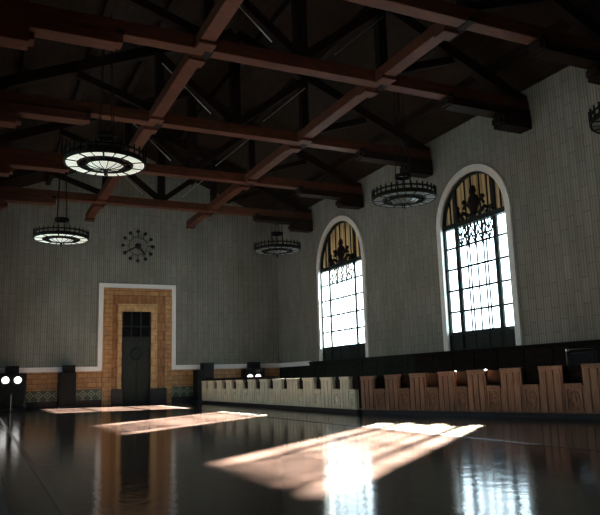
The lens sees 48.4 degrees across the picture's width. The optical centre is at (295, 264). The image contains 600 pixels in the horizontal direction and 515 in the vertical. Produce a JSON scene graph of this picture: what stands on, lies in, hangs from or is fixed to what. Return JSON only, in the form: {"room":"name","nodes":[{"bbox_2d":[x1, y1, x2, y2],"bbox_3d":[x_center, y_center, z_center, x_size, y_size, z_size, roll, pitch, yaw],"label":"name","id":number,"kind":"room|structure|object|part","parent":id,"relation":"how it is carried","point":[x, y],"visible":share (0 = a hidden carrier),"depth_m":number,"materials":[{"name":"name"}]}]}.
{"room":"railway station","nodes":[
{"label":"railway station","id":0,"kind":"room"},
{"bbox_2d":[0,154,278,404],"bbox_3d":[-10.748,0.633,45.730,21.660,17.520,0.600,3,-11,-25],"label":"wall","id":1,"kind":"structure","parent":0,"point":[227,291],"depth_m":45.67,"materials":[{"name":"grey paint"}]},
{"bbox_2d":[25,396,192,408],"bbox_3d":[-10.347,8.977,43.963,20.460,0.420,0.160,3,-11,-25],"label":"baseboard","id":2,"kind":"structure","parent":1,"relation":"attached to","point":[181,399],"depth_m":42.40,"materials":[{"name":"black stone"}]},
{"bbox_2d":[26,386,192,401],"bbox_3d":[-10.371,8.448,44.071,20.460,0.660,0.120,3,-11,-25],"label":"trim","id":3,"kind":"structure","parent":1,"relation":"attached to","point":[88,394],"depth_m":42.53,"materials":[{"name":"green tile"}]},
{"bbox_2d":[102,287,171,405],"bbox_3d":[-10.480,5.374,44.415,4.550,7.680,0.420,3,-11,-25],"label":"door","id":4,"kind":"structure","parent":1,"relation":"in","point":[137,322],"depth_m":44.43,"materials":[{"name":"tile"}]},
{"bbox_3d":[-10.687,4.001,44.782,1.940,1.720,0.040,3,-11,-25],"label":"transom pane","id":5,"kind":"part","parent":4,"relation":"part of","materials":[{"name":"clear glass"}]},
{"bbox_2d":[121,230,154,262],"bbox_3d":[-10.762,-1.290,45.639,2.290,2.290,0.120,3,-11,-25],"label":"wall clock","id":6,"kind":"object","parent":1,"relation":"attached to","point":[137,246],"visible":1,"depth_m":45.60,"materials":[{"name":"brown metal"}]},
{"bbox_2d":[0,283,278,372],"bbox_3d":[-10.489,4.159,44.791,20.460,5.760,0.140,3,-11,-25],"label":"trim","id":7,"kind":"structure","parent":1,"relation":"attached to","point":[101,285],"depth_m":44.77,"materials":[{"name":"white stone"}]},
{"bbox_2d":[0,367,279,390],"bbox_3d":[-10.400,7.562,44.231,20.460,1.140,0.100,3,-11,-25],"label":"trim","id":8,"kind":"structure","parent":1,"relation":"attached to","point":[36,381],"depth_m":42.96,"materials":[{"name":"tile"}]},
{"bbox_2d":[0,402,599,514],"bbox_3d":[-0.183,5.405,22.548,21.660,0.312,49.300,3,-11,-25],"label":"floor","id":9,"kind":"structure","parent":0,"point":[189,458],"depth_m":11.11,"materials":[{"name":"tile"}]},
{"bbox_3d":[-8.356,4.565,17.132,1.010,0.012,45.100,3,-11,-25],"label":"trim","id":10,"kind":"part","parent":9,"relation":"part of","materials":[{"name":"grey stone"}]},
{"bbox_2d":[0,366,26,410],"bbox_3d":[-17.303,7.396,40.067,2.130,2.620,1.225,3,-11,-25],"label":"booth","id":11,"kind":"object","parent":9,"relation":"on","point":[12,381],"visible":1,"depth_m":39.83,"materials":[{"name":"black paint"}]},
{"bbox_2d":[2,377,8,383],"bbox_3d":[-17.224,6.844,39.637,0.420,0.420,0.210,3,-11,-25],"label":"lamp","id":12,"kind":"object","parent":11,"relation":"attached to","point":[5,380],"depth_m":39.57,"materials":[{"name":"white glass"}]},
{"bbox_2d":[14,377,21,383],"bbox_3d":[-16.608,6.885,39.922,0.420,0.420,0.210,3,-11,-25],"label":"lamp","id":13,"kind":"object","parent":11,"relation":"attached to","point":[17,380],"depth_m":39.88,"materials":[{"name":"white glass"}]},
{"bbox_2d":[56,365,75,408],"bbox_3d":[-14.243,7.566,41.575,1.060,2.620,1.075,3,-11,-25],"label":"booth","id":14,"kind":"object","parent":9,"relation":"on","point":[66,388],"visible":1,"depth_m":41.14,"materials":[{"name":"black paint"}]},
{"bbox_3d":[-14.038,7.670,41.123,0.840,1.850,0.040,3,-11,-25],"label":"door","id":15,"kind":"part","parent":14,"relation":"part of","materials":[{"name":"black paint"}]},
{"bbox_2d":[193,363,213,402],"bbox_3d":[-6.221,7.973,45.315,1.280,2.620,1.075,3,-11,-25],"label":"booth","id":16,"kind":"object","parent":9,"relation":"on","point":[206,371],"visible":0.7,"depth_m":44.96,"materials":[{"name":"black paint"}]},
{"bbox_3d":[-6.039,8.077,44.852,1.010,1.850,0.040,3,-11,-25],"label":"door","id":17,"kind":"part","parent":16,"relation":"part of","materials":[{"name":"black paint"}]},
{"bbox_2d":[201,378,209,403],"bbox_3d":[-5.554,8.046,42.666,0.620,1.550,1.256,3,-11,-25],"label":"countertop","id":18,"kind":"structure","parent":9,"relation":"on","point":[204,383],"depth_m":42.53,"materials":[{"name":"brown wood"}]},
{"bbox_2d":[207,378,218,403],"bbox_3d":[-4.923,7.803,41.339,0.620,1.550,1.716,3,-11,-25],"label":"armchair","id":19,"kind":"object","parent":9,"relation":"on","point":[212,385],"depth_m":41.19,"materials":[{"name":"brown wood"}]},
{"bbox_3d":[-4.861,7.958,40.740,0.160,0.721,0.648,3,-11,-25],"label":"desk panel","id":20,"kind":"part","parent":19,"relation":"part of","materials":[{"name":"brown wood"}]},
{"bbox_2d":[216,378,227,404],"bbox_3d":[-4.198,7.523,39.815,0.620,1.550,1.696,3,-11,-25],"label":"armchair","id":21,"kind":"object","parent":9,"relation":"on","point":[221,383],"depth_m":39.65,"materials":[{"name":"brown wood"}]},
{"bbox_3d":[-4.139,7.679,39.222,0.160,0.721,0.640,3,-11,-25],"label":"desk panel","id":22,"kind":"part","parent":21,"relation":"part of","materials":[{"name":"brown wood"}]},
{"bbox_2d":[225,377,237,404],"bbox_3d":[-3.478,7.245,38.301,0.620,1.550,1.696,3,-11,-25],"label":"armchair","id":23,"kind":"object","parent":9,"relation":"on","point":[230,383],"depth_m":38.15,"materials":[{"name":"brown wood"}]},
{"bbox_3d":[-3.419,7.401,37.707,0.160,0.721,0.640,3,-11,-25],"label":"desk panel","id":24,"kind":"part","parent":23,"relation":"part of","materials":[{"name":"brown wood"}]},
{"bbox_2d":[235,377,250,405],"bbox_3d":[-2.722,6.953,36.710,0.620,1.550,1.866,3,-11,-25],"label":"armchair","id":25,"kind":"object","parent":9,"relation":"on","point":[241,383],"depth_m":36.55,"materials":[{"name":"brown wood"}]},
{"bbox_3d":[-2.641,7.100,36.070,0.160,0.721,0.705,3,-11,-25],"label":"desk panel","id":26,"kind":"part","parent":25,"relation":"part of","materials":[{"name":"brown wood"}]},
{"bbox_2d":[241,362,264,376],"bbox_3d":[-2.939,8.126,46.763,1.460,2.620,1.225,3,-11,-25],"label":"booth","id":27,"kind":"object","parent":9,"relation":"on","point":[253,369],"visible":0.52,"depth_m":46.66,"materials":[{"name":"black paint"}]},
{"bbox_3d":[-2.766,8.243,46.378,1.240,1.850,0.040,3,-11,-25],"label":"door","id":28,"kind":"part","parent":27,"relation":"part of","materials":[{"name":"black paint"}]},
{"bbox_2d":[247,376,262,406],"bbox_3d":[-1.963,6.660,35.116,0.620,1.550,1.706,3,-11,-25],"label":"armchair","id":29,"kind":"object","parent":9,"relation":"on","point":[253,384],"depth_m":34.95,"materials":[{"name":"brown wood"}]},
{"bbox_3d":[-1.903,6.816,34.520,0.160,0.721,0.644,3,-11,-25],"label":"desk panel","id":30,"kind":"part","parent":29,"relation":"part of","materials":[{"name":"brown wood"}]},
{"bbox_2d":[259,376,275,407],"bbox_3d":[-1.241,6.381,33.596,0.620,1.550,1.696,3,-11,-25],"label":"armchair","id":31,"kind":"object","parent":9,"relation":"on","point":[266,384],"depth_m":33.44,"materials":[{"name":"brown wood"}]},
{"bbox_3d":[-1.182,6.537,33.003,0.160,0.721,0.640,3,-11,-25],"label":"desk panel","id":32,"kind":"part","parent":31,"relation":"part of","materials":[{"name":"brown wood"}]},
{"bbox_2d":[272,379,287,408],"bbox_3d":[-0.527,6.176,32.088,0.620,1.410,1.656,3,-11,-25],"label":"armchair","id":33,"kind":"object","parent":9,"relation":"on","point":[279,385],"depth_m":31.93,"materials":[{"name":"brown wood"}]},
{"bbox_3d":[-0.476,6.265,31.517,0.160,0.721,0.625,3,-11,-25],"label":"desk panel","id":34,"kind":"part","parent":33,"relation":"part of","materials":[{"name":"brown wood"}]},
{"bbox_2d":[286,378,304,409],"bbox_3d":[0.191,5.899,30.578,0.620,1.410,1.726,3,-11,-25],"label":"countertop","id":35,"kind":"structure","parent":9,"relation":"on","point":[294,385],"depth_m":30.42,"materials":[{"name":"brown wood"}]},
{"bbox_3d":[0.251,5.984,29.988,0.160,0.721,0.651,3,-11,-25],"label":"desk panel","id":36,"kind":"part","parent":35,"relation":"part of","materials":[{"name":"brown wood"}]},
{"bbox_2d":[302,378,322,410],"bbox_3d":[0.928,5.614,29.028,0.620,1.410,1.746,3,-11,-25],"label":"counter","id":37,"kind":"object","parent":9,"relation":"on","point":[312,400],"depth_m":28.86,"materials":[{"name":"brown wood"}]},
{"bbox_3d":[0.991,5.698,28.432,0.160,0.721,0.659,3,-11,-25],"label":"desk panel","id":38,"kind":"part","parent":37,"relation":"part of","materials":[{"name":"brown wood"}]},
{"bbox_2d":[320,377,341,412],"bbox_3d":[1.652,5.334,27.504,0.620,1.410,1.666,3,-11,-25],"label":"counter","id":39,"kind":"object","parent":9,"relation":"on","point":[330,386],"depth_m":27.35,"materials":[{"name":"brown wood"}]},
{"bbox_3d":[1.705,5.423,26.931,0.160,0.721,0.629,3,-11,-25],"label":"desk panel","id":40,"kind":"part","parent":39,"relation":"part of","materials":[{"name":"brown wood"}]},
{"bbox_2d":[339,376,362,413],"bbox_3d":[2.264,5.098,26.217,0.620,1.410,1.216,3,-11,-25],"label":"counter","id":41,"kind":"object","parent":9,"relation":"on","point":[349,386],"depth_m":26.01,"materials":[{"name":"brown wood"}]},
{"bbox_3d":[2.258,5.209,25.768,0.160,0.721,0.458,3,-11,-25],"label":"desk panel","id":42,"kind":"part","parent":41,"relation":"part of","materials":[{"name":"brown wood"}]},
{"bbox_2d":[360,376,386,414],"bbox_3d":[3.052,4.878,25.056,1.101,1.410,0.620,-10,-13,41],"label":"counter","id":43,"kind":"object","parent":9,"relation":"on","point":[373,394],"depth_m":24.93,"materials":[{"name":"brown wood"}]},
{"bbox_3d":[3.230,5.010,24.758,0.480,0.721,0.370,-10,-13,41],"label":"desk panel","id":44,"kind":"part","parent":43,"relation":"part of","materials":[{"name":"brown wood"}]},
{"bbox_3d":[1.588,5.268,22.910,2.800,0.004,47.200,3,-11,-25],"label":"trim","id":45,"kind":"part","parent":9,"relation":"part of","materials":[{"name":"stone"}]},
{"bbox_2d":[384,374,411,414],"bbox_3d":[3.863,4.711,24.289,0.620,1.437,1.118,8,-13,-44],"label":"counter","id":46,"kind":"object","parent":9,"relation":"on","point":[397,387],"depth_m":24.19,"materials":[{"name":"brown wood"}]},
{"bbox_3d":[4.027,4.845,23.977,0.370,0.738,0.488,8,-13,-44],"label":"desk panel","id":47,"kind":"part","parent":46,"relation":"part of","materials":[{"name":"brown wood"}]},
{"bbox_2d":[409,373,441,415],"bbox_3d":[4.676,4.537,23.473,0.620,1.460,1.203,8,-13,-44],"label":"counter","id":48,"kind":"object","parent":9,"relation":"on","point":[424,387],"depth_m":23.37,"materials":[{"name":"brown wood"}]},
{"bbox_3d":[4.857,4.672,23.143,0.370,0.754,0.525,8,-13,-44],"label":"desk panel","id":49,"kind":"part","parent":48,"relation":"part of","materials":[{"name":"brown wood"}]},
{"bbox_2d":[437,371,470,416],"bbox_3d":[5.492,4.362,22.653,0.620,1.486,1.129,8,-13,-44],"label":"counter","id":50,"kind":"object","parent":9,"relation":"on","point":[453,385],"depth_m":22.55,"materials":[{"name":"brown wood"}]},
{"bbox_3d":[5.659,4.504,22.337,0.370,0.770,0.492,8,-13,-44],"label":"desk panel","id":51,"kind":"part","parent":50,"relation":"part of","materials":[{"name":"brown wood"}]},
{"bbox_2d":[466,370,503,416],"bbox_3d":[6.304,4.188,21.836,0.620,1.509,1.193,8,-13,-44],"label":"counter","id":52,"kind":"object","parent":9,"relation":"on","point":[484,386],"depth_m":21.73,"materials":[{"name":"brown wood"}]},
{"bbox_3d":[6.484,4.331,21.508,0.370,0.786,0.520,8,-13,-44],"label":"desk panel","id":53,"kind":"part","parent":52,"relation":"part of","materials":[{"name":"brown wood"}]},
{"bbox_2d":[499,368,542,417],"bbox_3d":[7.172,4.002,20.964,0.620,1.534,1.288,8,-13,-44],"label":"counter","id":54,"kind":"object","parent":9,"relation":"on","point":[520,387],"depth_m":20.86,"materials":[{"name":"brown wood"}]},
{"bbox_3d":[7.370,4.146,20.616,0.370,0.802,0.562,8,-13,-44],"label":"desk panel","id":55,"kind":"part","parent":54,"relation":"part of","materials":[{"name":"brown wood"}]},
{"bbox_2d":[538,365,586,418],"bbox_3d":[8.085,3.807,20.048,0.620,1.561,1.320,8,-13,-44],"label":"counter","id":56,"kind":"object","parent":9,"relation":"on","point":[561,386],"depth_m":19.94,"materials":[{"name":"brown wood"}]},
{"bbox_3d":[8.289,3.954,19.693,0.370,0.820,0.576,8,-13,-44],"label":"desk panel","id":57,"kind":"part","parent":56,"relation":"part of","materials":[{"name":"brown wood"}]},
{"bbox_2d":[565,348,596,365],"bbox_3d":[8.909,3.619,20.643,0.921,2.085,0.300,-9,-12,36],"label":"screen","id":58,"kind":"object","parent":9,"relation":"on","point":[576,357],"visible":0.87,"depth_m":20.74,"materials":[{"name":"black paint"}]},
{"bbox_3d":[8.877,2.980,20.716,0.720,0.470,0.028,-9,-12,36],"label":"pane","id":59,"kind":"part","parent":58,"relation":"part of","materials":[{"name":"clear glass"}]},
{"bbox_2d":[581,363,599,419],"bbox_3d":[9.008,3.609,19.120,0.620,1.588,1.320,8,-13,-44],"label":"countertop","id":60,"kind":"structure","parent":9,"relation":"on","point":[590,372],"depth_m":19.23,"materials":[{"name":"brown wood"}]},
{"bbox_2d":[0,0,599,224],"bbox_3d":[-0.610,-9.592,25.097,22.060,4.850,49.500,3,-11,-25],"label":"ceiling","id":61,"kind":"structure","parent":0,"point":[426,120],"depth_m":30.52,"materials":[{"name":"brown wood"}]},
{"bbox_2d":[33,137,88,246],"bbox_3d":[-12.234,-3.854,35.072,2.763,5.975,2.763,3,-11,-25],"label":"chandelier","id":62,"kind":"object","parent":61,"relation":"hanging from","point":[58,237],"visible":1,"depth_m":34.30,"materials":[{"name":"black metal"}]},
{"bbox_3d":[-12.470,-4.559,35.272,0.231,4.506,0.036,-5,-10,19],"label":"hanging rod","id":63,"kind":"part","parent":62,"relation":"part of","materials":[{"name":"black metal"}]},
{"bbox_3d":[-12.333,-4.612,34.982,0.176,4.506,0.176,3,-11,-25],"label":"hanging rod","id":64,"kind":"part","parent":62,"relation":"part of","materials":[{"name":"black metal"}]},
{"bbox_3d":[-12.038,-4.597,35.119,0.231,4.506,0.036,-5,-10,19],"label":"hanging rod","id":65,"kind":"part","parent":62,"relation":"part of","materials":[{"name":"black metal"}]},
{"bbox_2d":[63,14,146,176],"bbox_3d":[-6.642,-5.999,23.478,2.763,6.004,2.763,3,-11,-25],"label":"chandelier","id":66,"kind":"object","parent":61,"relation":"hanging from","point":[102,161],"visible":1,"depth_m":22.79,"materials":[{"name":"black metal"}]},
{"bbox_3d":[-7.688,-3.451,22.969,0.357,0.030,0.334,-1,-10,-4],"label":"glass panel","id":67,"kind":"part","parent":66,"relation":"part of","materials":[{"name":"white glass"}]},
{"bbox_3d":[-7.430,-3.566,22.336,0.357,0.030,0.334,6,-13,-39],"label":"glass panel","id":68,"kind":"part","parent":66,"relation":"part of","materials":[{"name":"white glass"}]},
{"bbox_3d":[-6.845,-3.644,21.975,0.334,0.030,0.357,-4,-10,14],"label":"glass panel","id":69,"kind":"part","parent":66,"relation":"part of","materials":[{"name":"white glass"}]},
{"bbox_3d":[-6.496,-3.659,21.946,0.334,0.030,0.357,-1,-10,-4],"label":"glass panel","id":70,"kind":"part","parent":66,"relation":"part of","materials":[{"name":"white glass"}]},
{"bbox_3d":[-6.879,-6.704,23.677,0.231,4.535,0.036,-5,-10,19],"label":"hanging rod","id":71,"kind":"part","parent":66,"relation":"part of","materials":[{"name":"black metal"}]},
{"bbox_3d":[-6.741,-6.757,23.387,0.036,4.535,0.231,-5,-10,19],"label":"hanging rod","id":72,"kind":"part","parent":66,"relation":"part of","materials":[{"name":"black metal"}]},
{"bbox_3d":[-6.163,-3.655,22.022,0.333,0.030,0.366,3,-11,-25],"label":"glass panel","id":73,"kind":"part","parent":66,"relation":"part of","materials":[{"name":"white glass"}]},
{"bbox_3d":[-6.584,-6.689,23.814,0.036,4.535,0.231,-5,-10,19],"label":"hanging rod","id":74,"kind":"part","parent":66,"relation":"part of","materials":[{"name":"black metal"}]},
{"bbox_3d":[-6.447,-6.742,23.524,0.231,4.535,0.036,-5,-10,19],"label":"hanging rod","id":75,"kind":"part","parent":66,"relation":"part of","materials":[{"name":"black metal"}]},
{"bbox_3d":[-5.853,-3.634,22.202,0.334,0.030,0.357,6,-13,-39],"label":"glass panel","id":76,"kind":"part","parent":66,"relation":"part of","materials":[{"name":"white glass"}]},
{"bbox_3d":[-5.484,-3.546,22.782,0.357,0.030,0.334,-4,-10,14],"label":"glass panel","id":77,"kind":"part","parent":66,"relation":"part of","materials":[{"name":"white glass"}]},
{"bbox_3d":[-5.528,-3.430,23.453,0.366,0.030,0.333,3,-11,-25],"label":"glass panel","id":78,"kind":"part","parent":66,"relation":"part of","materials":[{"name":"white glass"}]},
{"bbox_2d":[0,131,312,232],"bbox_3d":[-8.261,-5.470,41.062,20.404,5.683,0.642,3,-11,-25],"label":"roof truss","id":79,"kind":"object","parent":61,"relation":"attached to","point":[301,220],"visible":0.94,"depth_m":41.01,"materials":[{"name":"wood"}]},
{"bbox_2d":[85,203,103,221],"bbox_3d":[-12.463,-3.377,41.318,0.580,0.520,4.120,3,-11,-25],"label":"ceiling beam","id":80,"kind":"structure","parent":79,"relation":"attached to","point":[90,215],"depth_m":41.32,"materials":[{"name":"brown wood"}]},
{"bbox_3d":[-11.280,-5.427,39.619,0.340,2.805,0.340,3,-11,-25],"label":"queen post","id":81,"kind":"part","parent":79,"relation":"part of","materials":[{"name":"black wood"}]},
{"bbox_2d":[96,176,124,203],"bbox_3d":[-10.072,-4.300,36.289,0.580,0.520,6.010,3,-11,-25],"label":"ceiling beam","id":82,"kind":"structure","parent":79,"relation":"attached to","point":[110,183],"depth_m":36.67,"materials":[{"name":"brown wood"}]},
{"bbox_3d":[-8.276,-5.960,41.146,0.400,4.200,0.400,3,-11,-25],"label":"king post","id":83,"kind":"part","parent":79,"relation":"part of","materials":[{"name":"black wood"}]},
{"bbox_2d":[186,212,211,228],"bbox_3d":[-6.425,-3.070,44.133,0.580,0.520,4.120,3,-11,-25],"label":"ceiling beam","id":84,"kind":"structure","parent":79,"relation":"attached to","point":[198,217],"depth_m":44.15,"materials":[{"name":"brown wood"}]},
{"bbox_3d":[-5.232,-5.120,42.439,0.340,2.805,0.340,3,-11,-25],"label":"queen post","id":85,"kind":"part","parent":79,"relation":"part of","materials":[{"name":"black wood"}]},
{"bbox_2d":[207,184,249,212],"bbox_3d":[-4.033,-3.993,39.104,0.580,0.520,6.010,3,-11,-25],"label":"ceiling beam","id":86,"kind":"structure","parent":79,"relation":"attached to","point":[233,190],"depth_m":38.98,"materials":[{"name":"brown wood"}]},
{"bbox_2d":[0,88,363,209],"bbox_3d":[-5.470,-6.547,35.190,20.404,5.683,0.642,3,-11,-25],"label":"roof truss","id":87,"kind":"object","parent":61,"relation":"attached to","point":[349,195],"visible":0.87,"depth_m":35.00,"materials":[{"name":"brown wood"}]},
{"bbox_3d":[-8.489,-6.504,33.748,0.340,2.805,0.340,3,-11,-25],"label":"queen post","id":88,"kind":"part","parent":87,"relation":"part of","materials":[{"name":"black wood"}]},
{"bbox_3d":[-5.484,-7.038,35.275,0.400,4.200,0.400,3,-11,-25],"label":"king post","id":89,"kind":"part","parent":87,"relation":"part of","materials":[{"name":"brown wood"}]},
{"bbox_3d":[-3.295,-6.107,35.808,2.126,1.928,0.044,3,-11,-25],"label":"tie rod","id":90,"kind":"part","parent":87,"relation":"part of","materials":[{"name":"metal"}]},
{"bbox_3d":[-2.441,-6.197,36.568,0.340,2.805,0.340,3,-11,-25],"label":"queen post","id":91,"kind":"part","parent":87,"relation":"part of","materials":[{"name":"black wood"}]},
{"bbox_2d":[0,28,432,178],"bbox_3d":[-2.674,-7.627,29.310,20.404,5.683,0.642,3,-11,-25],"label":"roof truss","id":92,"kind":"object","parent":61,"relation":"attached to","point":[14,106],"visible":0.94,"depth_m":28.43,"materials":[{"name":"brown wood"}]},
{"bbox_2d":[122,125,157,165],"bbox_3d":[-7.278,-5.378,30.413,0.580,0.520,6.020,3,-11,-25],"label":"ceiling beam","id":93,"kind":"structure","parent":92,"relation":"attached to","point":[144,132],"depth_m":28.97,"materials":[{"name":"brown wood"}]},
{"bbox_3d":[-5.692,-7.584,27.868,0.340,2.805,0.340,3,-11,-25],"label":"queen post","id":94,"kind":"part","parent":92,"relation":"part of","materials":[{"name":"brown wood"}]},
{"bbox_2d":[148,53,204,124],"bbox_3d":[-4.484,-6.457,24.537,0.580,0.520,6.010,3,-11,-25],"label":"ceiling beam","id":95,"kind":"structure","parent":92,"relation":"attached to","point":[189,63],"depth_m":24.11,"materials":[{"name":"brown wood"}]},
{"bbox_3d":[-4.573,-7.393,28.028,2.126,1.928,0.044,3,-11,-25],"label":"tie rod","id":96,"kind":"part","parent":92,"relation":"part of","materials":[{"name":"metal"}]},
{"bbox_3d":[-2.688,-8.118,29.395,0.400,4.200,0.400,3,-11,-25],"label":"king post","id":97,"kind":"part","parent":92,"relation":"part of","materials":[{"name":"brown wood"}]},
{"bbox_2d":[244,144,301,183],"bbox_3d":[-1.239,-5.072,33.228,0.580,0.520,6.020,3,-11,-25],"label":"ceiling beam","id":98,"kind":"structure","parent":92,"relation":"attached to","point":[251,177],"depth_m":32.96,"materials":[{"name":"brown wood"}]},
{"bbox_3d":[-0.499,-7.186,29.928,2.126,1.928,0.044,3,-11,-25],"label":"tie rod","id":99,"kind":"part","parent":92,"relation":"part of","materials":[{"name":"metal"}]},
{"bbox_3d":[0.356,-7.277,30.687,0.340,2.805,0.340,3,-11,-25],"label":"queen post","id":100,"kind":"part","parent":92,"relation":"part of","materials":[{"name":"brown wood"}]},
{"bbox_2d":[297,85,377,144],"bbox_3d":[1.555,-6.150,27.352,0.580,0.520,6.010,3,-11,-25],"label":"ceiling beam","id":101,"kind":"structure","parent":92,"relation":"attached to","point":[358,93],"depth_m":26.98,"materials":[{"name":"brown wood"}]},
{"bbox_2d":[0,0,531,133],"bbox_3d":[0.118,-8.704,23.439,20.404,5.683,0.642,3,-11,-25],"label":"roof truss","id":102,"kind":"object","parent":61,"relation":"attached to","point":[21,21],"visible":0.95,"depth_m":22.92,"materials":[{"name":"brown wood"}]},
{"bbox_3d":[-2.901,-8.662,21.997,0.340,2.805,0.340,3,-11,-25],"label":"queen post","id":103,"kind":"part","parent":102,"relation":"part of","materials":[{"name":"brown wood"}]},
{"bbox_2d":[195,0,243,52],"bbox_3d":[-2.101,-7.377,19.526,0.580,0.520,4.080,3,-11,-25],"label":"ceiling beam","id":104,"kind":"structure","parent":102,"relation":"attached to","point":[222,12],"depth_m":19.98,"materials":[{"name":"brown wood"}]},
{"bbox_3d":[-1.781,-8.471,22.157,2.126,1.928,0.044,3,-11,-25],"label":"tie rod","id":105,"kind":"part","parent":102,"relation":"part of","materials":[{"name":"metal"}]},
{"bbox_3d":[0.104,-9.195,23.523,0.400,4.200,0.400,3,-11,-25],"label":"king post","id":106,"kind":"part","parent":102,"relation":"part of","materials":[{"name":"brown wood"}]},
{"bbox_3d":[2.293,-8.264,24.056,2.126,1.928,0.044,3,-11,-25],"label":"tie rod","id":107,"kind":"part","parent":102,"relation":"part of","materials":[{"name":"metal"}]},
{"bbox_3d":[3.147,-8.354,24.816,0.340,2.805,0.340,3,-11,-25],"label":"queen post","id":108,"kind":"part","parent":102,"relation":"part of","materials":[{"name":"brown wood"}]},
{"bbox_2d":[375,23,458,85],"bbox_3d":[3.938,-7.070,22.341,0.580,0.520,4.080,3,-11,-25],"label":"ceiling beam","id":109,"kind":"structure","parent":102,"relation":"attached to","point":[435,34],"depth_m":22.12,"materials":[{"name":"brown wood"}]},
{"bbox_2d":[254,164,300,257],"bbox_3d":[-1.151,-3.347,39.912,2.763,5.975,2.763,3,-11,-25],"label":"chandelier","id":110,"kind":"object","parent":61,"relation":"hanging from","point":[277,249],"visible":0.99,"depth_m":39.15,"materials":[{"name":"black metal"}]},
{"bbox_3d":[-1.388,-4.052,40.112,0.231,4.506,0.036,-5,-10,19],"label":"hanging rod","id":111,"kind":"part","parent":110,"relation":"part of","materials":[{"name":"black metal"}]},
{"bbox_3d":[-1.093,-4.037,40.249,0.036,4.506,0.231,-5,-10,19],"label":"hanging rod","id":112,"kind":"part","parent":110,"relation":"part of","materials":[{"name":"black metal"}]},
{"bbox_3d":[-0.956,-4.090,39.959,0.231,4.506,0.036,-5,-10,19],"label":"hanging rod","id":113,"kind":"part","parent":110,"relation":"part of","materials":[{"name":"black metal"}]},
{"bbox_2d":[371,92,436,208],"bbox_3d":[4.606,-5.209,29.186,2.763,5.728,2.763,3,-11,-25],"label":"chandelier","id":114,"kind":"object","parent":61,"relation":"hanging from","point":[411,196],"visible":1,"depth_m":28.50,"materials":[{"name":"black metal"}]},
{"bbox_3d":[4.370,-5.914,29.386,0.231,4.258,0.036,-5,-10,19],"label":"hanging rod","id":115,"kind":"part","parent":114,"relation":"part of","materials":[{"name":"black metal"}]},
{"bbox_3d":[4.507,-5.967,29.096,0.036,4.258,0.231,-5,-10,19],"label":"hanging rod","id":116,"kind":"part","parent":114,"relation":"part of","materials":[{"name":"black metal"}]},
{"bbox_3d":[4.664,-5.899,29.523,0.036,4.258,0.231,-5,-10,19],"label":"hanging rod","id":117,"kind":"part","parent":114,"relation":"part of","materials":[{"name":"black metal"}]},
{"bbox_3d":[4.802,-5.952,29.233,0.231,4.258,0.036,-5,-10,19],"label":"hanging rod","id":118,"kind":"part","parent":114,"relation":"part of","materials":[{"name":"black metal"}]},
{"bbox_2d":[345,0,599,84],"bbox_3d":[2.092,-9.467,19.287,20.404,5.683,0.642,3,-11,-25],"label":"roof truss","id":119,"kind":"object","parent":61,"relation":"attached to","point":[544,43],"visible":1,"depth_m":21.25,"materials":[{"name":"brown wood"}]},
{"bbox_3d":[5.122,-9.117,20.664,0.340,2.805,0.340,3,-11,-25],"label":"queen post","id":120,"kind":"part","parent":119,"relation":"part of","materials":[{"name":"brown wood"}]},
{"bbox_2d":[588,102,599,133],"bbox_3d":[10.337,-6.520,20.591,2.763,5.109,2.763,3,-11,-25],"label":"chandelier","id":121,"kind":"object","parent":61,"relation":"hanging from","point":[594,123],"visible":1,"depth_m":20.45,"materials":[{"name":"black metal"}]},
{"bbox_2d":[276,66,599,362],"bbox_3d":[9.031,-0.581,28.028,0.300,12.870,49.300,3,-11,-25],"label":"wall","id":122,"kind":"structure","parent":0,"point":[550,171],"depth_m":28.44,"materials":[{"name":"grey paint"}]},
{"bbox_2d":[279,361,310,366],"bbox_3d":[-0.094,6.892,46.314,0.100,0.300,5.060,3,-11,-25],"label":"trim","id":123,"kind":"structure","parent":122,"relation":"attached to","point":[302,363],"depth_m":46.18,"materials":[{"name":"white stone"}]},
{"bbox_2d":[316,216,369,360],"bbox_3d":[2.843,1.351,40.949,0.380,8.800,6.060,3,-11,-25],"label":"window","id":124,"kind":"structure","parent":122,"relation":"in","point":[344,244],"depth_m":41.02,"materials":[{"name":"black metal"}]},
{"bbox_2d":[323,223,360,267],"bbox_3d":[2.864,-1.399,41.464,0.020,2.650,5.420,3,-11,-25],"label":"blind","id":125,"kind":"object","parent":124,"relation":"attached to","point":[344,231],"depth_m":41.64,"materials":[{"name":"beige fabric"}]},
{"bbox_2d":[330,262,353,285],"bbox_3d":[2.821,0.591,41.078,0.120,1.097,2.998,3,-11,-25],"label":"grille","id":126,"kind":"object","parent":124,"relation":"attached to","point":[336,268],"depth_m":41.08,"materials":[{"name":"black metal"}]},
{"bbox_2d":[279,354,414,401],"bbox_3d":[2.414,7.045,40.800,0.200,2.450,16.960,3,-11,-25],"label":"trim","id":127,"kind":"structure","parent":122,"relation":"attached to","point":[404,364],"depth_m":38.48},
{"bbox_2d":[436,164,522,350],"bbox_3d":[8.082,-0.413,29.903,0.380,8.280,5.020,3,-11,-25],"label":"window","id":128,"kind":"structure","parent":122,"relation":"in","point":[482,194],"depth_m":29.90,"materials":[{"name":"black metal"}]},
{"bbox_2d":[446,174,503,225],"bbox_3d":[8.103,-3.162,30.417,0.020,2.130,4.380,3,-11,-25],"label":"blind","id":129,"kind":"object","parent":128,"relation":"attached to","point":[485,184],"depth_m":30.55,"materials":[{"name":"beige fabric"}]},
{"bbox_2d":[457,216,492,248],"bbox_3d":[8.053,-1.428,30.075,0.120,1.095,2.398,3,-11,-25],"label":"grille","id":130,"kind":"object","parent":128,"relation":"attached to","point":[475,221],"depth_m":30.07,"materials":[{"name":"black metal"}]},
{"bbox_2d":[413,339,599,372],"bbox_3d":[12.564,3.123,19.431,0.220,2.450,31.000,3,-11,-25],"label":"trim","id":131,"kind":"structure","parent":122,"relation":"attached to","point":[548,354],"depth_m":27.86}
]}

